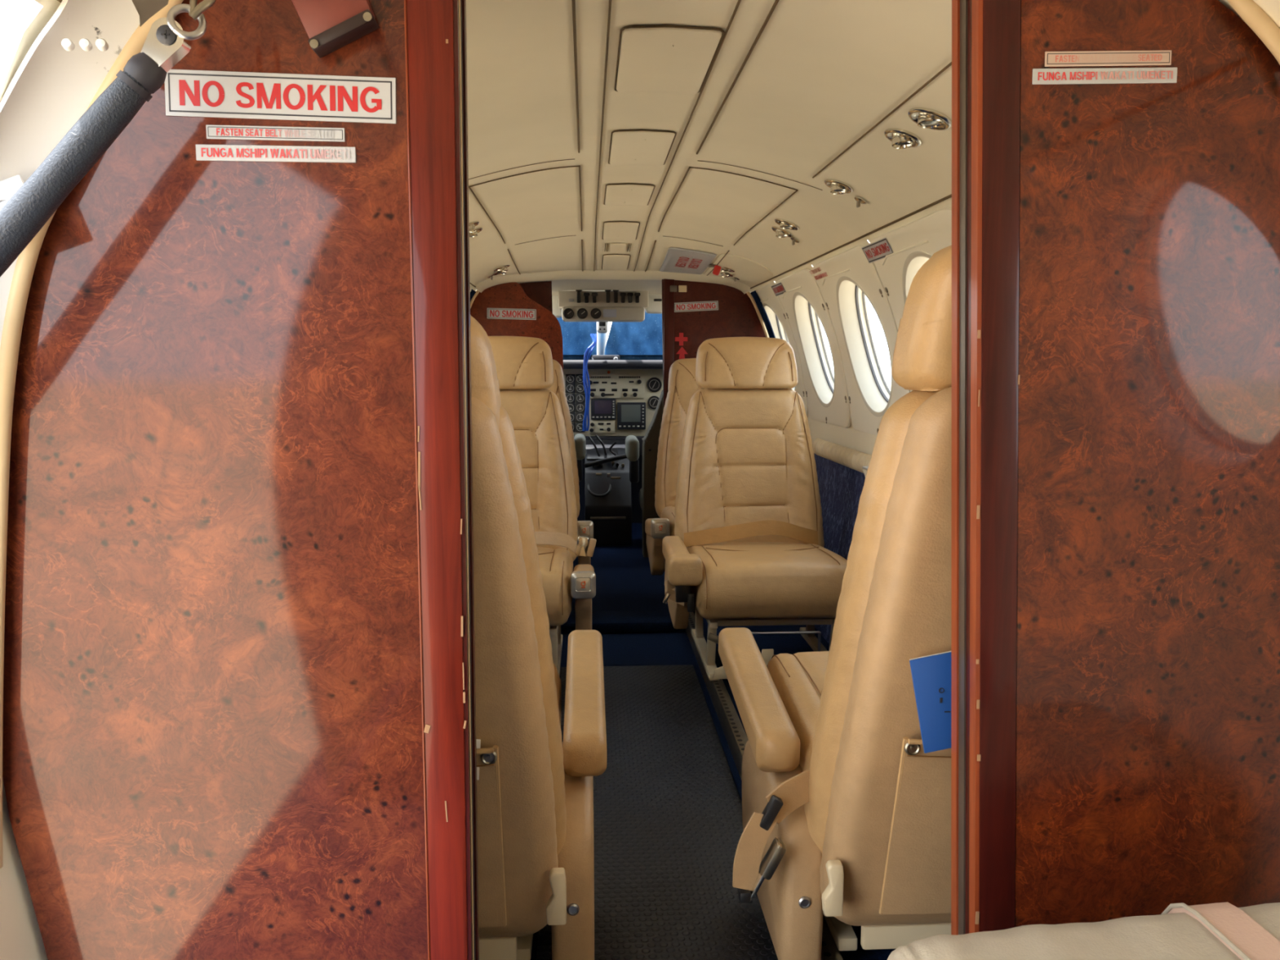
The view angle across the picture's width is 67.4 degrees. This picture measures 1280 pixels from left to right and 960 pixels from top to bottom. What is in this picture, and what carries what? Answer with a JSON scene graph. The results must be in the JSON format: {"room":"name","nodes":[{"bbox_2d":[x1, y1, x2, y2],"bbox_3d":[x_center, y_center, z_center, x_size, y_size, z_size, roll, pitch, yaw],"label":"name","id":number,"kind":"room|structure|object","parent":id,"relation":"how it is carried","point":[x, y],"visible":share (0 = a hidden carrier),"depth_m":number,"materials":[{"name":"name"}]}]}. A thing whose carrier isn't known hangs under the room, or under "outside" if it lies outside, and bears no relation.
{"room":"aircraft cabin","nodes":[
{"label":"aircraft cabin","id":0,"kind":"room"},
{"bbox_2d":[0,6,475,959],"bbox_3d":[-0.623,0.081,1.619,0.173,1.212,5.160,0,7,-3],"label":"wall","id":1,"kind":"structure","parent":0,"point":[20,936],"depth_m":0.98,"materials":[{"name":"beige plastic"}]},
{"bbox_2d":[0,0,168,346],"bbox_3d":[-0.551,0.006,0.908,0.328,1.057,0.060,0,7,-3],"label":"door","id":2,"kind":"structure","parent":1,"relation":"in","point":[60,74],"depth_m":0.86,"materials":[{"name":"white paint"}]},
{"bbox_2d":[0,17,191,276],"bbox_3d":[-0.809,0.116,0.809,0.856,1.008,0.036,-1,7,-10],"label":"stay","id":3,"kind":"object","parent":2,"relation":"attached to","point":[26,212],"visible":1,"depth_m":0.81,"materials":[{"name":"grey"}]},
{"bbox_2d":[166,0,215,39],"bbox_3d":[-0.382,-0.401,0.821,0.041,0.050,0.020,0,7,-3],"label":"shackle","id":4,"kind":"object","parent":3,"relation":"attached to","point":[195,11],"visible":1,"depth_m":0.82,"materials":[{"name":"silver metal"}]},
{"bbox_2d":[470,288,479,308],"bbox_3d":[-0.745,-0.302,3.976,0.168,0.964,0.127,0,7,-3],"label":"curtain","id":5,"kind":"object","parent":1,"relation":"hanging from","point":[473,294],"visible":0.03,"depth_m":3.97,"materials":[{"name":"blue fabric"}]},
{"bbox_2d":[475,270,751,293],"bbox_3d":[-0.110,-0.830,4.040,1.154,0.091,0.120,0,7,-3],"label":"trim","id":6,"kind":"structure","parent":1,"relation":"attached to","point":[563,274],"depth_m":4.00,"materials":[{"name":"beige plastic"}]},
{"bbox_2d":[708,264,720,275],"bbox_3d":[0.288,-0.810,3.703,0.045,0.043,0.046,0,7,-3],"label":"handle","id":7,"kind":"object","parent":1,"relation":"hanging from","point":[717,268],"visible":1,"depth_m":3.68,"materials":[{"name":"red plastic"}]},
{"bbox_2d":[813,453,865,644],"bbox_3d":[-0.026,0.284,2.631,1.454,0.565,3.050,0,7,-3],"label":"wall panel","id":8,"kind":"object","parent":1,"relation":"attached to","point":[841,486],"depth_m":3.15,"materials":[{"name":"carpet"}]},
{"bbox_2d":[812,438,871,473],"bbox_3d":[0.664,-0.065,3.035,0.026,0.062,0.960,0,7,-3],"label":"bolster","id":9,"kind":"object","parent":8,"relation":"on","point":[855,460],"visible":0.67,"depth_m":3.12,"materials":[{"name":"leather"}]},
{"bbox_2d":[862,466,868,476],"bbox_3d":[0.653,0.011,2.428,0.100,0.067,0.300,0,7,-3],"label":"box","id":10,"kind":"object","parent":8,"relation":"on","point":[865,468],"visible":0.09,"depth_m":2.55,"materials":[{"name":"plastic"}]},
{"bbox_2d":[470,280,563,371],"bbox_3d":[-0.574,-0.171,4.179,0.518,1.492,0.150,0,7,-3],"label":"bulkhead","id":11,"kind":"object","parent":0,"point":[537,295],"visible":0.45,"depth_m":4.05,"materials":[{"name":"brown wood"}]},
{"bbox_2d":[487,307,536,319],"bbox_3d":[-0.540,-0.699,4.039,0.205,0.044,0.002,1,7,-3],"label":"placard","id":12,"kind":"object","parent":11,"relation":"attached to","point":[492,313],"visible":1,"depth_m":4.04,"materials":[{"name":"grey plastic"}]},
{"bbox_2d":[517,279,662,295],"bbox_3d":[-0.136,-0.281,4.574,1.460,1.262,0.850,0,7,-3],"label":"ceiling","id":13,"kind":"structure","parent":0,"point":[653,286],"depth_m":4.43,"materials":[{"name":"grey plastic"}]},
{"bbox_2d":[558,289,648,321],"bbox_3d":[-0.182,-0.899,4.760,0.439,0.222,0.227,0,7,-3],"label":"panel","id":14,"kind":"object","parent":13,"relation":"attached to","point":[577,305],"visible":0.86,"depth_m":4.67,"materials":[{"name":"grey plastic"}]},
{"bbox_2d":[551,293,662,317],"bbox_3d":[-0.154,-0.929,4.836,0.626,0.217,0.135,0,7,1],"label":"liner","id":15,"kind":"object","parent":13,"relation":"attached to","point":[655,300],"visible":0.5,"depth_m":4.81,"materials":[{"name":"white plastic"}]},
{"bbox_2d":[563,355,662,523],"bbox_3d":[-0.161,-0.126,5.045,1.470,1.060,1.750,0,7,-3],"label":"wall","id":16,"kind":"structure","parent":0,"point":[637,513],"depth_m":5.46,"materials":[{"name":"black"}]},
{"bbox_2d":[556,317,596,359],"bbox_3d":[-0.514,-0.804,5.243,0.556,0.324,0.235,0,7,-3],"label":"shade","id":17,"kind":"object","parent":16,"relation":"attached to","point":[576,338],"visible":0.22,"depth_m":5.28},
{"bbox_2d":[596,331,607,355],"bbox_3d":[-0.171,-0.844,5.139,1.280,0.489,1.028,0,7,-3],"label":"window","id":18,"kind":"structure","parent":16,"relation":"in","point":[602,338],"depth_m":5.45,"materials":[{"name":"white"}]},
{"bbox_2d":[596,321,608,333],"bbox_3d":[-0.194,-0.800,4.954,0.060,0.085,0.046,0,7,-3],"label":"compass","id":19,"kind":"object","parent":18,"relation":"attached to","point":[602,326],"visible":0.7,"depth_m":4.94,"materials":[{"name":"grey"}]},
{"bbox_2d":[582,333,596,431],"bbox_3d":[-0.256,-0.507,4.989,0.038,0.504,0.097,5,9,36],"label":"hanging cord","id":20,"kind":"object","parent":19,"relation":"hanging from","point":[585,427],"visible":1,"depth_m":4.97,"materials":[{"name":"blue fabric"}]},
{"bbox_2d":[587,435,616,457],"bbox_3d":[-0.182,-0.165,4.631,0.138,0.108,0.010,0,7,-3],"label":"cable bundle","id":21,"kind":"object","parent":16,"relation":"hanging from","point":[596,436],"visible":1,"depth_m":4.63,"materials":[{"name":"black rubber"}]},
{"bbox_2d":[563,368,662,435],"bbox_3d":[-0.113,-0.419,5.204,0.845,0.362,0.090,0,7,-3],"label":"panel","id":22,"kind":"object","parent":16,"relation":"attached to","point":[623,402],"visible":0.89,"depth_m":5.17,"materials":[{"name":"grey"}]},
{"bbox_2d":[573,435,644,454],"bbox_3d":[-0.078,-0.189,5.219,0.612,0.098,0.100,0,7,-3],"label":"subpanel","id":23,"kind":"object","parent":22,"relation":"attached to","point":[593,437],"visible":0.04,"depth_m":5.17,"materials":[{"name":"black"}]},
{"bbox_2d":[563,355,662,368],"bbox_3d":[-0.114,-0.632,5.133,0.972,0.072,0.240,0,7,-3],"label":"glareshield","id":24,"kind":"object","parent":22,"relation":"on","point":[597,362],"visible":0.6,"depth_m":5.02,"materials":[{"name":"black"}]},
{"bbox_2d":[604,311,662,359],"bbox_3d":[0.146,-0.815,5.279,0.680,0.337,0.235,0,7,-3],"label":"shade","id":25,"kind":"object","parent":16,"relation":"attached to","point":[644,337],"visible":0.28,"depth_m":5.30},
{"bbox_2d":[530,522,742,959],"bbox_3d":[-0.009,0.638,2.346,1.500,0.030,6.500,0,7,-3],"label":"floor","id":26,"kind":"structure","parent":0,"point":[624,580],"depth_m":3.55,"materials":[{"name":"blue carpet"}]},
{"bbox_2d":[2,0,479,959],"bbox_3d":[-0.414,0.148,1.006,0.478,1.363,0.068,0,7,-3],"label":"partition panel","id":27,"kind":"object","parent":26,"relation":"on","point":[239,691],"visible":0.92,"depth_m":0.96,"materials":[{"name":"red wood"}]},
{"bbox_2d":[0,0,183,868],"bbox_3d":[-0.543,0.139,0.950,0.281,1.312,0.016,0,7,-3],"label":"edge welt","id":28,"kind":"object","parent":27,"relation":"attached to","point":[26,261],"visible":0.53,"depth_m":0.91,"materials":[{"name":"beige leather"}]},
{"bbox_2d":[205,124,345,142],"bbox_3d":[-0.348,-0.332,0.918,0.130,0.013,0.002,0,7,-3],"label":"placard","id":29,"kind":"object","parent":27,"relation":"attached to","point":[213,131],"visible":1,"depth_m":0.92,"materials":[{"name":"grey plastic"}]},
{"bbox_2d":[195,144,355,163],"bbox_3d":[-0.349,-0.313,0.920,0.150,0.015,0.002,0,7,-3],"label":"placard","id":30,"kind":"object","parent":27,"relation":"attached to","point":[203,152],"visible":1,"depth_m":0.92,"materials":[{"name":"grey plastic"}]},
{"bbox_2d":[164,69,395,124],"bbox_3d":[-0.342,-0.365,0.914,0.216,0.042,0.002,1,7,-3],"label":"placard","id":31,"kind":"object","parent":27,"relation":"attached to","point":[188,93],"visible":0.99,"depth_m":0.91,"materials":[{"name":"grey plastic"}]},
{"bbox_2d":[291,0,378,57],"bbox_3d":[-0.289,-0.449,0.893,0.085,0.102,0.031,0,7,-3],"label":"block","id":32,"kind":"object","parent":27,"relation":"attached to","point":[330,25],"visible":1,"depth_m":0.89,"materials":[{"name":"red"}]},
{"bbox_2d":[573,433,586,481],"bbox_3d":[-0.497,-0.044,4.698,0.463,0.805,0.500,0,7,-3],"label":"chair","id":33,"kind":"object","parent":26,"relation":"on","point":[580,439],"visible":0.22,"depth_m":4.56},
{"bbox_2d":[584,440,631,546],"bbox_3d":[-0.168,0.059,4.948,0.233,0.497,0.446,0,7,-3],"label":"pedestal","id":34,"kind":"object","parent":26,"relation":"on","point":[607,486],"visible":0.82,"depth_m":4.78,"materials":[{"name":"black"}]},
{"bbox_2d":[583,453,626,467],"bbox_3d":[-0.162,-0.097,4.761,0.231,0.075,0.024,0,7,-3],"label":"shaft","id":35,"kind":"object","parent":34,"relation":"attached to","point":[619,457],"visible":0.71,"depth_m":4.75,"materials":[{"name":"black metal"}]},
{"bbox_2d":[560,610,684,633],"bbox_3d":[-0.062,0.488,3.304,0.420,0.040,0.160,0,7,-3],"label":"threshold","id":36,"kind":"object","parent":26,"relation":"on","point":[619,621],"visible":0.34,"depth_m":3.23,"materials":[{"name":"blue carpet"}]},
{"bbox_2d":[625,390,663,557],"bbox_3d":[0.168,-0.032,4.712,0.474,0.852,0.510,0,7,-3],"label":"chair","id":37,"kind":"object","parent":26,"relation":"on","point":[651,439],"visible":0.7,"depth_m":4.47,"materials":[{"name":"brown leather"}]},
{"bbox_2d":[536,664,777,959],"bbox_3d":[0.027,0.699,1.700,0.395,0.005,2.360,0,7,-3],"label":"mat","id":38,"kind":"object","parent":26,"relation":"on","point":[668,818],"visible":0.84,"depth_m":1.84,"materials":[{"name":"rubber"}]},
{"bbox_2d":[684,612,843,959],"bbox_3d":[0.217,0.582,2.403,0.040,0.068,2.360,0,7,-3],"label":"track","id":39,"kind":"object","parent":26,"relation":"on","point":[736,738],"visible":0.32,"depth_m":2.29,"materials":[{"name":"black metal"}]},
{"bbox_2d":[644,358,701,575],"bbox_3d":[0.278,-0.027,3.614,0.516,0.864,0.706,0,7,-3],"label":"seat","id":40,"kind":"object","parent":39,"relation":"on","point":[682,384],"visible":0.25,"depth_m":3.75,"materials":[{"name":"beige leather"}]},
{"bbox_2d":[660,506,675,536],"bbox_3d":[0.308,0.177,3.531,0.436,0.158,0.476,0,7,-3],"label":"seat cushion","id":41,"kind":"object","parent":40,"relation":"on","point":[668,513],"depth_m":3.37,"materials":[{"name":"beige leather"}]},
{"bbox_2d":[662,337,847,680],"bbox_3d":[0.317,0.039,2.817,0.548,0.924,0.727,0,7,-3],"label":"seat","id":42,"kind":"object","parent":39,"relation":"on","point":[746,548],"visible":0.97,"depth_m":2.96,"materials":[{"name":"beige leather"}]},
{"bbox_2d":[686,542,847,619],"bbox_3d":[0.357,0.273,2.738,0.436,0.158,0.476,0,7,-3],"label":"seat cushion","id":43,"kind":"object","parent":42,"relation":"on","point":[731,580],"depth_m":2.52,"materials":[{"name":"beige leather"}]},
{"bbox_2d":[693,611,896,959],"bbox_3d":[0.446,0.591,2.517,0.440,0.024,2.600,0,7,-3],"label":"track","id":44,"kind":"object","parent":26,"relation":"on","point":[791,644],"visible":0.02,"depth_m":3.00,"materials":[{"name":"black metal"}]},
{"bbox_2d":[718,244,951,959],"bbox_3d":[0.406,0.180,1.462,0.583,0.992,0.738,0,7,-3],"label":"seat","id":45,"kind":"object","parent":44,"relation":"on","point":[846,815],"visible":0.34,"depth_m":1.21,"materials":[{"name":"beige leather"}]},
{"bbox_2d":[767,650,829,772],"bbox_3d":[0.456,0.411,1.596,0.436,0.158,0.476,0,7,-3],"label":"seat cushion","id":46,"kind":"object","parent":45,"relation":"on","point":[798,678],"depth_m":1.60,"materials":[{"name":"beige leather"}]},
{"bbox_2d":[909,650,951,753],"bbox_3d":[0.363,0.259,1.127,0.098,0.127,0.007,0,7,-3],"label":"booklet","id":47,"kind":"object","parent":45,"relation":"in","point":[931,673],"visible":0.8,"depth_m":1.12,"materials":[{"name":"blue paper"}]},
{"bbox_2d":[938,687,950,712],"bbox_3d":[0.357,0.258,1.124,0.015,0.030,0.001,0,7,-3],"label":"print","id":48,"kind":"object","parent":47,"relation":"attached to","point":[944,692],"depth_m":1.12,"materials":[{"name":"grey"}]},
{"bbox_2d":[887,902,1279,959],"bbox_3d":[0.460,0.603,0.804,0.494,0.391,0.313,0,7,-3],"label":"seat","id":49,"kind":"object","parent":26,"relation":"on","point":[1224,931],"visible":1,"depth_m":0.87,"materials":[{"name":"beige leather"}]},
{"bbox_2d":[951,0,1279,934],"bbox_3d":[0.555,0.161,1.061,0.461,1.434,0.068,0,7,-3],"label":"partition panel","id":50,"kind":"object","parent":26,"relation":"on","point":[1115,576],"visible":0.98,"depth_m":1.01,"materials":[{"name":"brown wood"}]},
{"bbox_2d":[1031,66,1177,84],"bbox_3d":[0.462,-0.402,0.954,0.148,0.015,0.002,-2,7,-3],"label":"placard","id":51,"kind":"object","parent":50,"relation":"attached to","point":[1091,75],"visible":1,"depth_m":0.95,"materials":[{"name":"grey plastic"}]},
{"bbox_2d":[1044,50,1171,66],"bbox_3d":[0.465,-0.418,0.952,0.129,0.014,0.002,-2,7,-3],"label":"placard","id":52,"kind":"object","parent":50,"relation":"attached to","point":[1102,58],"visible":1,"depth_m":0.95,"materials":[{"name":"beige plastic"}]},
{"bbox_2d":[1226,0,1279,64],"bbox_3d":[0.666,-0.312,0.963,0.237,0.406,0.017,0,7,-3],"label":"edge welt","id":53,"kind":"object","parent":50,"relation":"attached to","point":[1253,15],"visible":1,"depth_m":0.94,"materials":[{"name":"beige leather"}]},
{"bbox_3d":[-0.242,0.585,2.377,0.040,0.068,2.360,0,7,-3],"label":"track","id":54,"kind":"object","parent":26,"relation":"on","visible":0},
{"bbox_2d":[470,315,606,959],"bbox_3d":[-0.317,0.220,1.425,0.531,0.921,0.740,0,7,-3],"label":"seat","id":55,"kind":"object","parent":54,"relation":"on","point":[535,788],"visible":0.34,"depth_m":1.18,"materials":[{"name":"beige leather"}]},
{"bbox_2d":[475,739,480,779],"bbox_3d":[-0.199,0.331,1.137,0.021,0.051,0.001,0,7,-3],"label":"card","id":56,"kind":"object","parent":55,"relation":"in","point":[477,741],"visible":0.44,"depth_m":1.13,"materials":[{"name":"white"}]},
{"bbox_2d":[553,663,561,725],"bbox_3d":[-0.351,0.416,1.552,0.436,0.158,0.476,0,7,-3],"label":"seat cushion","id":57,"kind":"object","parent":55,"relation":"on","point":[557,681],"depth_m":1.68,"materials":[{"name":"beige leather"}]},
{"bbox_2d":[488,336,596,675],"bbox_3d":[-0.384,0.048,2.739,0.535,0.924,0.727,0,7,-3],"label":"seat","id":58,"kind":"object","parent":54,"relation":"on","point":[524,365],"visible":0.46,"depth_m":2.90,"materials":[{"name":"beige leather"}]},
{"bbox_2d":[537,546,573,626],"bbox_3d":[-0.406,0.282,2.656,0.436,0.158,0.476,0,7,-3],"label":"seat cushion","id":59,"kind":"object","parent":58,"relation":"on","point":[556,563],"depth_m":2.46,"materials":[{"name":"beige leather"}]},
{"bbox_2d":[547,359,593,564],"bbox_3d":[-0.432,-0.018,3.536,0.516,0.864,0.706,0,7,-3],"label":"seat","id":60,"kind":"object","parent":54,"relation":"on","point":[585,528],"visible":0.12,"depth_m":3.71,"materials":[{"name":"beige leather"}]},
{"bbox_2d":[34,0,1279,292],"bbox_3d":[0.027,-0.580,1.566,1.166,0.164,5.140,0,7,-3],"label":"ceiling","id":61,"kind":"structure","parent":0,"point":[820,75],"depth_m":1.80,"materials":[{"name":"beige plastic"}]},
{"bbox_2d":[469,221,479,232],"bbox_3d":[-0.491,-0.724,2.740,0.065,0.030,0.068,0,7,-3],"label":"ceiling vent","id":62,"kind":"object","parent":61,"relation":"in","point":[472,224],"visible":0.41,"depth_m":2.73,"materials":[{"name":"silver metal"}]},
{"bbox_2d":[469,221,479,226],"bbox_3d":[-0.491,-0.725,2.740,0.065,0.030,0.068,0,7,-3],"label":"bowl","id":63,"kind":"object","parent":62,"relation":"on","point":[473,223],"depth_m":2.72,"materials":[{"name":"silver metal"}]},
{"bbox_2d":[469,226,482,236],"bbox_3d":[-0.504,-0.737,2.859,0.070,0.033,0.074,0,7,-3],"label":"recessed light","id":64,"kind":"object","parent":61,"relation":"in","point":[478,229],"visible":0.56,"depth_m":2.85,"materials":[{"name":"silver metal"}]},
{"bbox_2d":[492,268,507,275],"bbox_3d":[-0.550,-0.827,3.804,0.070,0.032,0.074,0,7,-3],"label":"recessed light","id":65,"kind":"object","parent":61,"relation":"in","point":[496,273],"visible":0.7,"depth_m":3.80,"materials":[{"name":"silver metal"}]},
{"bbox_2d":[493,265,510,271],"bbox_3d":[-0.533,-0.819,3.705,0.065,0.030,0.068,0,7,-3],"label":"ceiling vent","id":66,"kind":"object","parent":61,"relation":"in","point":[503,268],"visible":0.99,"depth_m":3.69,"materials":[{"name":"silver metal"}]},
{"bbox_2d":[57,0,951,288],"bbox_3d":[0.029,-0.577,1.531,1.148,0.153,5.070,0,7,-3],"label":"trim","id":67,"kind":"structure","parent":61,"relation":"attached to","point":[776,2],"depth_m":1.96,"materials":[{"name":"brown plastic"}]},
{"bbox_2d":[601,253,631,270],"bbox_3d":[-0.096,-0.856,3.775,0.107,0.032,0.307,0,7,-3],"label":"ceiling hatch","id":68,"kind":"object","parent":61,"relation":"attached to","point":[611,261],"visible":1,"depth_m":3.74,"materials":[{"name":"brown plastic"}]},
{"bbox_2d":[604,243,631,253],"bbox_3d":[-0.081,-0.848,3.510,0.095,0.020,0.130,0,7,-3],"label":"ceiling vent","id":69,"kind":"object","parent":61,"relation":"in","point":[614,247],"visible":1,"depth_m":3.50,"materials":[{"name":"brown plastic"}]},
{"bbox_2d":[601,221,639,240],"bbox_3d":[-0.066,-0.843,3.254,0.121,0.030,0.267,0,7,-3],"label":"ceiling hatch","id":70,"kind":"object","parent":61,"relation":"attached to","point":[613,230],"visible":1,"depth_m":3.24,"materials":[{"name":"brown plastic"}]},
{"bbox_2d":[604,182,655,206],"bbox_3d":[-0.033,-0.790,2.667,0.131,0.008,0.327,0,7,-3],"label":"ceiling hatch","id":71,"kind":"object","parent":61,"relation":"attached to","point":[627,193],"visible":1,"depth_m":2.63,"materials":[{"name":"brown plastic"}]},
{"bbox_2d":[608,128,676,165],"bbox_3d":[0.000,-0.721,2.092,0.133,0.008,0.327,0,7,-3],"label":"ceiling hatch","id":72,"kind":"object","parent":61,"relation":"attached to","point":[644,147],"visible":1,"depth_m":2.06,"materials":[{"name":"brown plastic"}]},
{"bbox_2d":[613,24,724,94],"bbox_3d":[0.038,-0.648,1.495,0.148,0.008,0.322,0,7,-3],"label":"ceiling panel","id":73,"kind":"object","parent":61,"relation":"attached to","point":[671,59],"visible":1,"depth_m":1.46,"materials":[{"name":"brown plastic"}]},
{"bbox_2d":[659,247,716,274],"bbox_3d":[0.180,-0.847,3.726,0.176,0.055,0.470,0,7,-3],"label":"placard","id":74,"kind":"object","parent":61,"relation":"attached to","point":[682,260],"visible":1,"depth_m":3.67,"materials":[{"name":"grey plastic"}]},
{"bbox_2d":[703,253,773,286],"bbox_3d":[0.376,-0.815,3.756,0.195,0.076,0.600,0,7,-3],"label":"panel","id":75,"kind":"object","parent":61,"relation":"attached to","point":[749,273],"visible":0.89,"depth_m":3.63,"materials":[{"name":"beige plastic"}]},
{"bbox_2d":[720,271,733,277],"bbox_3d":[0.345,-0.835,3.873,0.065,0.030,0.068,0,7,-3],"label":"air vent","id":76,"kind":"object","parent":75,"relation":"attached to","point":[723,274],"visible":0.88,"depth_m":3.86,"materials":[{"name":"silver metal"}]},
{"bbox_2d":[720,266,735,272],"bbox_3d":[0.337,-0.827,3.752,0.071,0.030,0.074,0,7,-3],"label":"light","id":77,"kind":"object","parent":75,"relation":"attached to","point":[724,268],"visible":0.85,"depth_m":3.74,"materials":[{"name":"silver metal"}]},
{"bbox_2d":[771,226,793,237],"bbox_3d":[0.419,-0.730,2.823,0.064,0.031,0.068,0,7,-3],"label":"ceiling vent","id":78,"kind":"object","parent":61,"relation":"in","point":[780,233],"visible":0.97,"depth_m":2.81,"materials":[{"name":"silver metal"}]},
{"bbox_2d":[774,217,799,230],"bbox_3d":[0.415,-0.720,2.704,0.070,0.032,0.074,0,7,-3],"label":"recessed light","id":79,"kind":"object","parent":61,"relation":"in","point":[784,224],"visible":0.97,"depth_m":2.69,"materials":[{"name":"silver metal"}]},
{"bbox_2d":[790,236,799,245],"bbox_3d":[0.459,-0.708,2.845,0.028,0.024,0.030,0,7,-3],"label":"outlet","id":80,"kind":"object","parent":61,"relation":"attached to","point":[794,240],"visible":1,"depth_m":2.84,"materials":[{"name":"silver metal"}]},
{"bbox_2d":[824,178,853,194],"bbox_3d":[0.442,-0.652,2.132,0.065,0.030,0.068,0,7,-3],"label":"ceiling vent","id":81,"kind":"object","parent":61,"relation":"in","point":[837,187],"visible":0.98,"depth_m":2.12,"materials":[{"name":"silver metal"}]},
{"bbox_2d":[854,195,866,207],"bbox_3d":[0.496,-0.626,2.161,0.028,0.024,0.030,0,7,-3],"label":"outlet","id":82,"kind":"object","parent":61,"relation":"attached to","point":[859,200],"visible":1,"depth_m":2.15,"materials":[{"name":"silver metal"}]},
{"bbox_2d":[884,128,922,148],"bbox_3d":[0.462,-0.600,1.685,0.065,0.030,0.068,0,7,-3],"label":"ceiling vent","id":83,"kind":"object","parent":61,"relation":"in","point":[900,138],"visible":0.98,"depth_m":1.67,"materials":[{"name":"silver metal"}]},
{"bbox_2d":[907,107,951,130],"bbox_3d":[0.470,-0.585,1.554,0.071,0.031,0.074,0,7,-3],"label":"recessed light","id":84,"kind":"object","parent":61,"relation":"in","point":[925,117],"visible":0.98,"depth_m":1.54,"materials":[{"name":"silver metal"}]},
{"bbox_2d":[661,279,765,571],"bbox_3d":[0.349,-0.167,4.166,0.514,1.500,0.039,0,7,-3],"label":"bulkhead","id":85,"kind":"object","parent":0,"point":[736,316],"visible":0.1,"depth_m":4.09,"materials":[{"name":"brown wood"}]},
{"bbox_2d":[670,284,686,292],"bbox_3d":[0.162,-0.809,4.061,0.071,0.028,0.010,0,7,-3],"label":"switch plate","id":86,"kind":"object","parent":85,"relation":"attached to","point":[682,288],"visible":1,"depth_m":4.06,"materials":[{"name":"beige plastic"}]},
{"bbox_2d":[670,285,676,292],"bbox_3d":[0.141,-0.809,4.060,0.030,0.026,0.010,0,7,-3],"label":"switch","id":87,"kind":"object","parent":86,"relation":"attached to","point":[673,288],"depth_m":4.06,"materials":[{"name":"grey plastic"}]},
{"bbox_2d":[678,284,686,292],"bbox_3d":[0.181,-0.809,4.062,0.034,0.028,0.010,0,7,-3],"label":"switch","id":88,"kind":"object","parent":86,"relation":"attached to","point":[682,288],"depth_m":4.06,"materials":[{"name":"beige plastic"}]},
{"bbox_2d":[675,333,687,345],"bbox_3d":[0.176,-0.600,4.092,0.054,0.054,0.001,0,7,-3],"label":"sticker","id":89,"kind":"object","parent":85,"relation":"attached to","point":[681,339],"visible":1,"depth_m":4.09,"materials":[{"name":"red plastic"}]},
{"bbox_2d":[675,346,688,359],"bbox_3d":[0.179,-0.539,4.099,0.052,0.060,0.001,0,7,-3],"label":"sticker","id":90,"kind":"object","parent":85,"relation":"attached to","point":[682,352],"visible":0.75,"depth_m":4.10,"materials":[{"name":"red"}]},
{"bbox_2d":[674,300,718,311],"bbox_3d":[0.238,-0.737,4.077,0.192,0.048,0.002,0,7,-3],"label":"placard","id":91,"kind":"object","parent":85,"relation":"attached to","point":[702,305],"visible":1,"depth_m":4.08,"materials":[{"name":"grey plastic"}]},
{"bbox_2d":[750,203,951,455],"bbox_3d":[0.675,0.073,1.691,0.173,1.212,5.160,0,7,-3],"label":"wall","id":92,"kind":"structure","parent":0,"point":[850,437],"depth_m":3.13,"materials":[{"name":"beige plastic"}]},
{"bbox_2d":[746,290,775,337],"bbox_3d":[0.534,-0.310,4.046,0.168,0.964,0.127,0,7,-3],"label":"curtain","id":93,"kind":"object","parent":92,"relation":"hanging from","point":[761,312],"visible":0.22,"depth_m":3.99,"materials":[{"name":"blue fabric"}]},
{"bbox_2d":[771,282,786,296],"bbox_3d":[0.509,-0.701,3.530,0.021,0.037,0.190,0,7,-3],"label":"placard","id":94,"kind":"object","parent":92,"relation":"attached to","point":[778,289],"visible":1,"depth_m":3.53,"materials":[{"name":"grey"}]},
{"bbox_2d":[750,284,808,416],"bbox_3d":[0.584,-0.522,3.924,0.214,0.509,0.592,0,7,-3],"label":"window","id":95,"kind":"structure","parent":92,"relation":"in","point":[772,304],"depth_m":3.72,"materials":[{"name":"plastic"}]},
{"bbox_2d":[774,268,851,427],"bbox_3d":[0.617,-0.450,3.329,0.214,0.509,0.592,0,7,-3],"label":"window","id":96,"kind":"structure","parent":92,"relation":"in","point":[803,304],"depth_m":3.43,"materials":[{"name":"plastic"}]},
{"bbox_2d":[812,245,910,435],"bbox_3d":[0.649,-0.378,2.734,0.214,0.509,0.592,0,7,-3],"label":"window","id":97,"kind":"structure","parent":92,"relation":"in","point":[851,277],"depth_m":2.86,"materials":[{"name":"plastic"}]},
{"bbox_2d":[814,272,827,279],"bbox_3d":[0.548,-0.618,2.912,0.006,0.012,0.150,0,7,-3],"label":"placard","id":98,"kind":"object","parent":97,"relation":"attached to","point":[820,275],"visible":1,"depth_m":2.91,"materials":[{"name":"red"}]},
{"bbox_2d":[861,237,893,262],"bbox_3d":[0.576,-0.556,2.330,0.022,0.039,0.200,0,7,-3],"label":"placard","id":99,"kind":"object","parent":92,"relation":"attached to","point":[878,250],"visible":1,"depth_m":2.33,"materials":[{"name":"grey plastic"}]},
{"bbox_2d":[869,207,951,391],"bbox_3d":[0.683,-0.306,2.140,0.214,0.509,0.592,0,7,-3],"label":"window","id":100,"kind":"structure","parent":92,"relation":"in","point":[913,244],"depth_m":2.16,"materials":[{"name":"plastic"}]},
{"label":"outside","id":101,"kind":"structure","parent":0,"visible":0},
{"bbox_2d":[886,381,891,389],"bbox_3d":[-0.001,2.085,0.252,240.000,0.001,240.000,0,7,-3],"label":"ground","id":102,"kind":"structure","parent":101,"point":[889,383],"depth_m":102.52,"materials":[{"name":"white"}]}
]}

